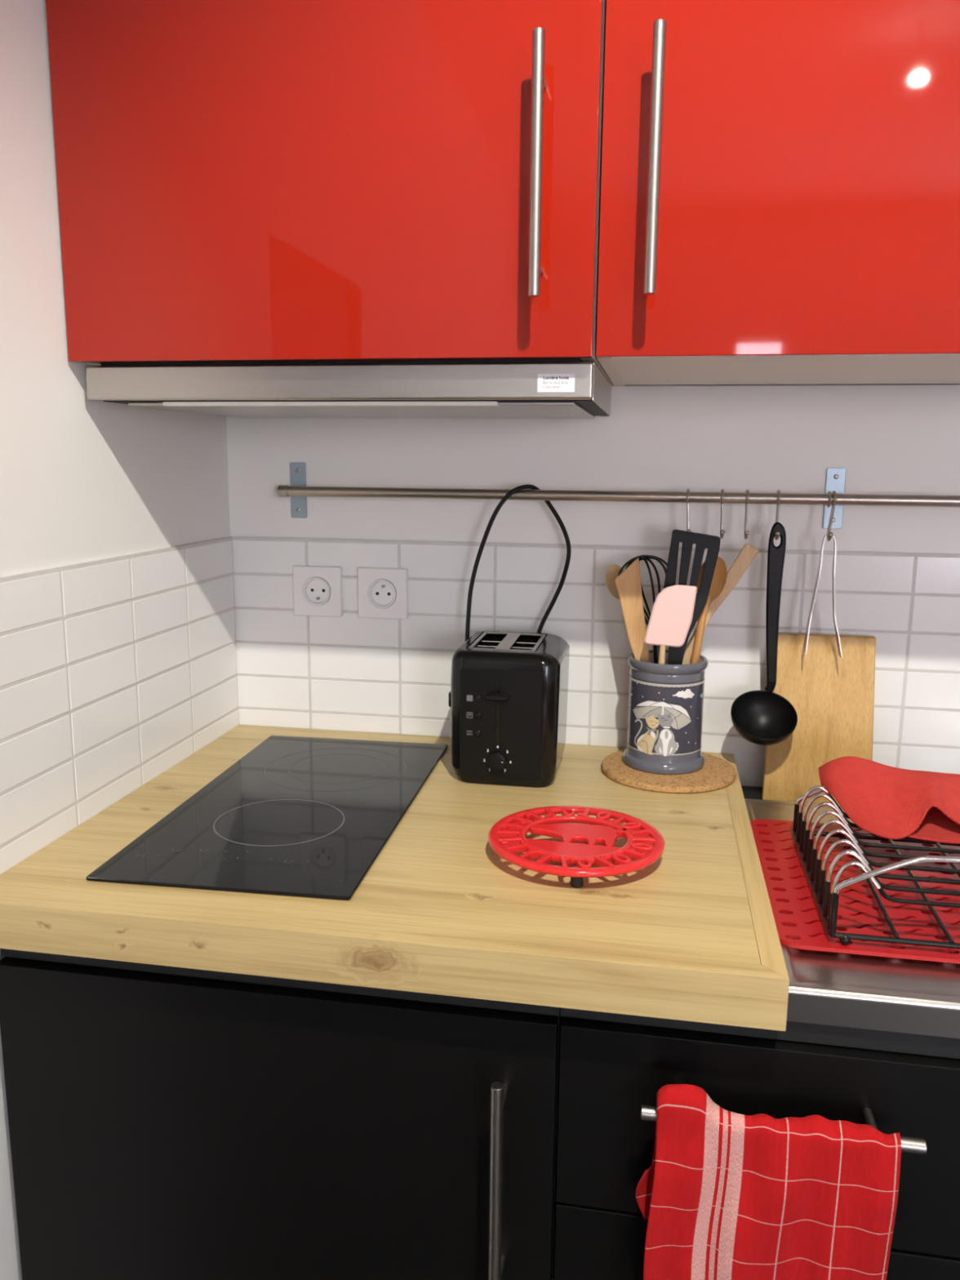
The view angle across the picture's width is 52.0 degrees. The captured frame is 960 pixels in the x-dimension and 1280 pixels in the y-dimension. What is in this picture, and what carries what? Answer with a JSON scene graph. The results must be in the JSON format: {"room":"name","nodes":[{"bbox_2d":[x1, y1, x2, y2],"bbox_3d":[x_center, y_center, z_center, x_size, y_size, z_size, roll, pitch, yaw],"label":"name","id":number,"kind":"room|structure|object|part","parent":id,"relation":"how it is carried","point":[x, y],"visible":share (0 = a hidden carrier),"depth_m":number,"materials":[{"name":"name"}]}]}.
{"room":"kitchen","nodes":[
{"label":"kitchen","id":0,"kind":"room"},
{"bbox_2d":[0,0,230,1279],"bbox_3d":[-0.853,0.181,-0.582,0.100,2.520,4.500,2,11,10],"label":"wall","id":1,"kind":"structure","parent":0,"point":[82,479],"depth_m":1.10,"materials":[{"name":"white paint"}]},
{"bbox_2d":[0,536,239,874],"bbox_3d":[-0.486,0.096,1.175,0.007,0.368,0.922,2,11,10],"label":"tile backsplash","id":2,"kind":"structure","parent":1,"relation":"attached to","point":[115,672],"depth_m":1.23,"materials":[{"name":"white tile"}]},
{"bbox_2d":[45,0,613,386],"bbox_3d":[-0.142,-0.698,1.201,0.604,0.723,0.483,2,11,10],"label":"upper cabinet","id":3,"kind":"object","parent":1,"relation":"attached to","point":[238,180],"visible":0.88,"depth_m":1.05,"materials":[{"name":"red plastic"}]},
{"bbox_3d":[0.059,-0.468,0.984,0.012,0.244,0.053,2,11,10],"label":"handle","id":4,"kind":"part","parent":3,"relation":"part of","materials":[{"name":"metal"}]},
{"bbox_2d":[226,384,959,553],"bbox_3d":[1.179,-0.158,1.359,3.400,2.520,0.100,2,11,10],"label":"wall","id":5,"kind":"structure","parent":0,"point":[887,439],"depth_m":1.46,"materials":[{"name":"white paint"}]},
{"bbox_2d":[292,565,342,617],"bbox_3d":[-0.260,-0.078,1.574,0.080,0.080,0.010,2,11,10],"label":"wall socket","id":6,"kind":"object","parent":5,"relation":"attached to","point":[310,593],"visible":1,"depth_m":1.57,"materials":[{"name":"white plastic"}]},
{"bbox_2d":[84,358,611,418],"bbox_3d":[-0.137,-0.345,1.298,0.598,0.090,0.396,2,11,10],"label":"extractor hood","id":7,"kind":"object","parent":5,"relation":"attached to","point":[541,388],"visible":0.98,"depth_m":1.12,"materials":[{"name":"silver metal"}]},
{"bbox_2d":[163,400,498,406],"bbox_3d":[-0.177,-0.272,1.135,0.400,0.005,0.015,2,11,10],"label":"lamp","id":8,"kind":"object","parent":7,"relation":"attached to","point":[166,403],"depth_m":1.13,"materials":[{"name":"white plastic"}]},
{"bbox_3d":[-0.171,-0.293,1.116,0.598,0.040,0.013,2,11,10],"label":"panel","id":9,"kind":"part","parent":7,"relation":"part of","materials":[{"name":"metal"}]},
{"bbox_3d":[-0.128,-0.304,1.306,0.535,0.004,0.355,2,11,10],"label":"filter panel","id":10,"kind":"part","parent":7,"relation":"part of","materials":[{"name":"metal"}]},
{"bbox_3d":[0.157,-0.315,1.256,0.002,0.040,0.382,2,11,10],"label":"panel","id":11,"kind":"part","parent":7,"relation":"part of","materials":[{"name":"metal"}]},
{"bbox_2d":[357,567,408,619],"bbox_3d":[-0.154,-0.074,1.555,0.080,0.080,0.010,2,11,10],"label":"wall socket","id":12,"kind":"object","parent":5,"relation":"attached to","point":[375,597],"visible":1,"depth_m":1.55,"materials":[{"name":"white plastic"}]},
{"bbox_2d":[229,536,959,786],"bbox_3d":[0.331,0.044,1.496,1.500,0.368,0.007,2,11,10],"label":"backsplash","id":13,"kind":"structure","parent":5,"relation":"attached to","point":[349,672],"depth_m":1.52,"materials":[{"name":"white tile"}]},
{"bbox_2d":[277,462,959,528],"bbox_3d":[0.355,-0.206,1.422,1.346,0.087,0.054,2,11,10],"label":"utensil rail","id":14,"kind":"object","parent":5,"relation":"attached to","point":[298,491],"visible":0.97,"depth_m":1.43,"materials":[{"name":"silver metal"}]},
{"bbox_3d":[0.353,-0.203,1.404,1.344,0.016,0.016,2,11,10],"label":"rod","id":15,"kind":"part","parent":14,"relation":"part of","materials":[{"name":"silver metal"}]},
{"bbox_2d":[686,488,691,532],"bbox_3d":[0.298,-0.181,1.410,0.007,0.070,0.041,1,10,5],"label":"hook","id":16,"kind":"object","parent":14,"relation":"hanging from","point":[687,490],"visible":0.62,"depth_m":1.41,"materials":[{"name":"silver metal"}]},
{"bbox_2d":[720,488,724,538],"bbox_3d":[0.345,-0.180,1.402,0.007,0.070,0.041,2,11,10],"label":"hook","id":17,"kind":"object","parent":14,"relation":"hanging from","point":[722,531],"visible":0.99,"depth_m":1.40,"materials":[{"name":"silver metal"}]},
{"bbox_2d":[743,489,749,539],"bbox_3d":[0.378,-0.178,1.396,0.007,0.070,0.041,2,11,10],"label":"hook","id":18,"kind":"object","parent":14,"relation":"hanging from","point":[746,532],"visible":1,"depth_m":1.39,"materials":[{"name":"silver metal"}]},
{"bbox_2d":[774,489,780,540],"bbox_3d":[0.420,-0.176,1.389,0.007,0.070,0.041,2,11,10],"label":"hook","id":19,"kind":"object","parent":14,"relation":"hanging from","point":[777,533],"visible":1,"depth_m":1.38,"materials":[{"name":"silver metal"}]},
{"bbox_2d":[730,521,797,745],"bbox_3d":[0.406,-0.007,1.382,0.092,0.312,0.082,2,11,10],"label":"ladle","id":20,"kind":"object","parent":19,"relation":"hanging from","point":[762,717],"visible":1,"depth_m":1.41,"materials":[{"name":"black plastic"}]},
{"bbox_2d":[730,680,797,745],"bbox_3d":[0.405,0.105,1.403,0.092,0.084,0.082,2,11,10],"label":"bowl","id":21,"kind":"object","parent":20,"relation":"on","point":[762,717],"depth_m":1.43,"materials":[{"name":"black plastic"}]},
{"bbox_3d":[0.419,-0.049,1.405,0.024,0.238,0.008,2,11,10],"label":"handle","id":22,"kind":"part","parent":20,"relation":"part of","materials":[{"name":"black plastic"}]},
{"bbox_2d":[826,491,831,507],"bbox_3d":[0.490,-0.197,1.380,0.003,0.023,0.023,2,11,10],"label":"ring","id":23,"kind":"object","parent":14,"relation":"attached to","point":[829,493],"visible":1,"depth_m":1.37,"materials":[{"name":"silver metal"}]},
{"bbox_2d":[826,490,836,541],"bbox_3d":[0.492,-0.173,1.376,0.009,0.070,0.041,4,11,17],"label":"hook","id":24,"kind":"object","parent":14,"relation":"hanging from","point":[830,535],"visible":0.98,"depth_m":1.37,"materials":[{"name":"silver metal"}]},
{"bbox_2d":[802,533,842,658],"bbox_3d":[0.490,-0.062,1.389,0.051,0.173,0.027,2,11,10],"label":"tongs","id":25,"kind":"object","parent":24,"relation":"hanging from","point":[807,630],"visible":1,"depth_m":1.39,"materials":[{"name":"silver metal"}]},
{"bbox_2d":[595,0,959,386],"bbox_3d":[0.455,-0.674,1.096,0.605,0.723,0.483,2,11,10],"label":"upper cabinet","id":26,"kind":"object","parent":5,"relation":"attached to","point":[780,202],"visible":1,"depth_m":0.97,"materials":[{"name":"red plastic"}]},
{"bbox_3d":[0.171,-0.464,0.965,0.012,0.244,0.053,2,11,10],"label":"handle","id":27,"kind":"part","parent":26,"relation":"part of","materials":[{"name":"metal"}]},
{"bbox_3d":[0.759,1.512,-0.635,3.400,0.050,4.700,2,11,10],"label":"floor","id":28,"kind":"structure","parent":0,"visible":0},
{"bbox_2d":[0,948,560,1279],"bbox_3d":[-0.171,0.682,1.339,0.597,0.850,0.676,2,11,10],"label":"base cabinet","id":29,"kind":"object","parent":28,"relation":"on","point":[166,1122],"visible":0.73,"depth_m":1.01,"materials":[{"name":"black wood"}]},
{"bbox_2d":[0,724,789,1031],"bbox_3d":[-0.068,0.242,1.252,0.803,0.049,0.677,2,11,10],"label":"countertop","id":30,"kind":"structure","parent":29,"relation":"on","point":[691,934],"depth_m":0.98,"materials":[{"name":"brown wood"}]},
{"bbox_2d":[85,735,448,900],"bbox_3d":[-0.232,0.207,1.280,0.303,0.004,0.557,2,11,10],"label":"cooktop","id":31,"kind":"object","parent":30,"relation":"in","point":[310,817],"visible":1,"depth_m":1.19,"materials":[{"name":"black glass"}]},
{"bbox_2d":[448,484,571,786],"bbox_3d":[0.043,-0.016,1.403,0.160,0.404,0.216,2,11,10],"label":"toaster","id":32,"kind":"object","parent":30,"relation":"on","point":[508,695],"visible":0.99,"depth_m":1.33,"materials":[{"name":"black plastic"}]},
{"bbox_3d":[0.024,0.076,1.322,0.031,0.012,0.020,2,11,10],"label":"lever","id":33,"kind":"part","parent":32,"relation":"part of","materials":[{"name":"black plastic"}]},
{"bbox_3d":[0.028,0.115,1.333,0.113,0.152,0.004,2,11,10],"label":"panel","id":34,"kind":"part","parent":32,"relation":"part of","materials":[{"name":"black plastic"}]},
{"bbox_3d":[0.041,0.002,1.409,0.093,0.002,0.134,2,11,10],"label":"slot plate","id":35,"kind":"part","parent":32,"relation":"part of","materials":[{"name":"metal"}]},
{"bbox_3d":[0.056,-0.032,1.488,0.158,0.403,0.029,1,10,3],"label":"power cord","id":36,"kind":"part","parent":32,"relation":"part of","materials":[{"name":"black rubber"}]},
{"bbox_2d":[488,805,664,888],"bbox_3d":[0.108,0.231,1.110,0.197,0.025,0.197,2,11,10],"label":"trivet","id":37,"kind":"object","parent":30,"relation":"on","point":[507,838],"visible":1,"depth_m":1.09,"materials":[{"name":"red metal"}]},
{"bbox_2d":[600,749,736,793],"bbox_3d":[0.270,0.185,1.413,0.191,0.010,0.191,2,11,10],"label":"mat","id":38,"kind":"object","parent":30,"relation":"on","point":[717,773],"visible":0.7,"depth_m":1.36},
{"bbox_2d":[622,649,708,774],"bbox_3d":[0.266,0.101,1.411,0.117,0.156,0.117,2,11,10],"label":"utensil crock","id":39,"kind":"object","parent":38,"relation":"on","point":[666,701],"visible":0.93,"depth_m":1.37,"materials":[{"name":"grey ceramic"}]},
{"bbox_2d":[605,564,652,662],"bbox_3d":[0.245,0.026,1.429,0.139,0.264,0.017,7,12,33],"label":"wooden spoon","id":40,"kind":"object","parent":39,"relation":"in","point":[612,571],"visible":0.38,"depth_m":1.44,"materials":[{"name":"brown wood"}]},
{"bbox_2d":[614,558,649,662],"bbox_3d":[0.228,0.025,1.404,0.079,0.281,0.019,7,12,32],"label":"wooden spatula","id":41,"kind":"object","parent":39,"relation":"in","point":[628,586],"visible":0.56,"depth_m":1.40,"materials":[{"name":"brown wood"}]},
{"bbox_2d":[617,555,667,663],"bbox_3d":[0.247,0.017,1.425,0.093,0.278,0.052,9,13,38],"label":"whisk","id":42,"kind":"object","parent":39,"relation":"in","point":[655,648],"visible":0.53,"depth_m":1.41,"materials":[{"name":"black plastic"}]},
{"bbox_3d":[0.259,0.073,1.410,0.015,0.172,0.045,-4,11,-23],"label":"handle","id":43,"kind":"part","parent":42,"relation":"part of","materials":[{"name":"black plastic"}]},
{"bbox_2d":[626,675,704,755],"bbox_3d":[0.266,0.102,1.411,0.105,0.102,0.106,2,11,10],"label":"picture","id":44,"kind":"object","parent":39,"relation":"attached to","point":[665,716],"depth_m":1.37,"materials":[{"name":"white"}]},
{"bbox_2d":[644,584,697,664],"bbox_3d":[0.261,0.046,1.367,0.068,0.247,0.018,2,11,10],"label":"spatula","id":45,"kind":"object","parent":39,"relation":"in","point":[669,623],"visible":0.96,"depth_m":1.35,"materials":[{"name":"pink rubber"}]},
{"bbox_3d":[0.254,0.079,1.373,0.012,0.180,0.019,10,14,43],"label":"handle","id":46,"kind":"part","parent":45,"relation":"part of","materials":[{"name":"brown wood"}]},
{"bbox_2d":[663,529,720,664],"bbox_3d":[0.292,0.008,1.380,0.076,0.322,0.042,2,11,10],"label":"slotted turner","id":47,"kind":"object","parent":39,"relation":"in","point":[702,541],"visible":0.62,"depth_m":1.37,"materials":[{"name":"black plastic"}]},
{"bbox_2d":[690,555,727,663],"bbox_3d":[0.309,0.024,1.396,0.070,0.285,0.026,-4,11,-24],"label":"wooden spoon","id":48,"kind":"object","parent":39,"relation":"in","point":[719,578],"visible":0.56,"depth_m":1.39,"materials":[{"name":"orange wood"}]},
{"bbox_2d":[682,543,758,664],"bbox_3d":[0.332,0.011,1.416,0.124,0.300,0.021,-1,11,-8],"label":"wooden spatula","id":49,"kind":"object","parent":39,"relation":"in","point":[748,553],"visible":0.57,"depth_m":1.40,"materials":[{"name":"brown wood"}]},
{"bbox_2d":[744,798,959,1039],"bbox_3d":[0.690,0.301,1.082,0.748,0.036,0.517,2,11,10],"label":"sink","id":50,"kind":"object","parent":30,"relation":"in","point":[849,990],"visible":0.41,"depth_m":0.90,"materials":[{"name":"metal"}]},
{"bbox_2d":[761,632,875,804],"bbox_3d":[0.496,0.115,1.438,0.152,0.242,0.056,2,11,10],"label":"cutting board","id":51,"kind":"object","parent":50,"relation":"on","point":[832,696],"visible":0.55,"depth_m":1.43,"materials":[{"name":"brown wood"}]},
{"bbox_2d":[750,818,959,964],"bbox_3d":[0.519,0.276,1.098,0.403,0.004,0.349,2,11,10],"label":"mat","id":52,"kind":"object","parent":50,"relation":"on","point":[777,849],"visible":0.59,"depth_m":1.05,"materials":[{"name":"red rubber"}]},
{"bbox_2d":[792,785,959,949],"bbox_3d":[0.509,0.230,1.065,0.291,0.099,0.286,2,11,10],"label":"dish rack","id":53,"kind":"object","parent":52,"relation":"on","point":[827,901],"visible":0.97,"depth_m":1.02,"materials":[{"name":"black metal"}]},
{"bbox_3d":[0.394,0.222,1.227,0.006,0.037,0.006,2,11,10],"label":"handle post","id":54,"kind":"part","parent":53,"relation":"part of","materials":[{"name":"black metal"}]},
{"bbox_3d":[0.534,0.188,1.195,0.289,0.048,0.006,2,11,10],"label":"carry handle","id":55,"kind":"part","parent":53,"relation":"part of","materials":[{"name":"silver metal"}]},
{"bbox_3d":[0.345,0.267,0.959,0.006,0.045,0.006,2,11,10],"label":"handle post","id":56,"kind":"part","parent":53,"relation":"part of","materials":[{"name":"black metal"}]},
{"bbox_2d":[818,755,959,844],"bbox_3d":[0.507,0.182,1.165,0.197,0.060,0.156,2,11,10],"label":"folded cloth","id":57,"kind":"object","parent":53,"relation":"on","point":[882,801],"visible":1,"depth_m":1.15,"materials":[{"name":"red fabric"}]},
{"bbox_3d":[0.485,0.229,0.926,0.289,0.048,0.006,2,11,10],"label":"carry handle","id":58,"kind":"part","parent":53,"relation":"part of","materials":[{"name":"silver metal"}]},
{"bbox_3d":[0.018,0.535,0.952,0.012,0.254,0.046,2,11,10],"label":"handle","id":59,"kind":"part","parent":29,"relation":"part of","materials":[{"name":"metal"}]},
{"bbox_2d":[554,786,959,1279],"bbox_3d":[0.420,0.706,1.241,0.602,0.850,0.688,2,11,10],"label":"base cabinet","id":60,"kind":"object","parent":28,"relation":"on","point":[613,1067],"visible":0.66,"depth_m":0.91,"materials":[{"name":"black wood"}]},
{"bbox_3d":[0.370,0.692,0.949,0.599,0.253,0.018,2,11,10],"label":"drawer","id":61,"kind":"part","parent":60,"relation":"part of","materials":[{"name":"black wood"}]},
{"bbox_3d":[0.372,0.471,0.908,0.599,0.190,0.018,2,11,10],"label":"drawer","id":62,"kind":"part","parent":60,"relation":"part of","materials":[{"name":"black wood"}]},
{"bbox_2d":[635,1084,901,1279],"bbox_3d":[0.251,0.567,0.890,0.222,0.339,0.044,2,11,10],"label":"tea towel","id":63,"kind":"object","parent":60,"relation":"hanging from","point":[723,1194],"visible":1,"depth_m":0.87,"materials":[{"name":"red fabric"}]},
{"bbox_3d":[0.268,0.430,0.887,0.242,0.012,0.046,2,11,10],"label":"handle","id":64,"kind":"part","parent":60,"relation":"part of","materials":[{"name":"metal"}]}
]}

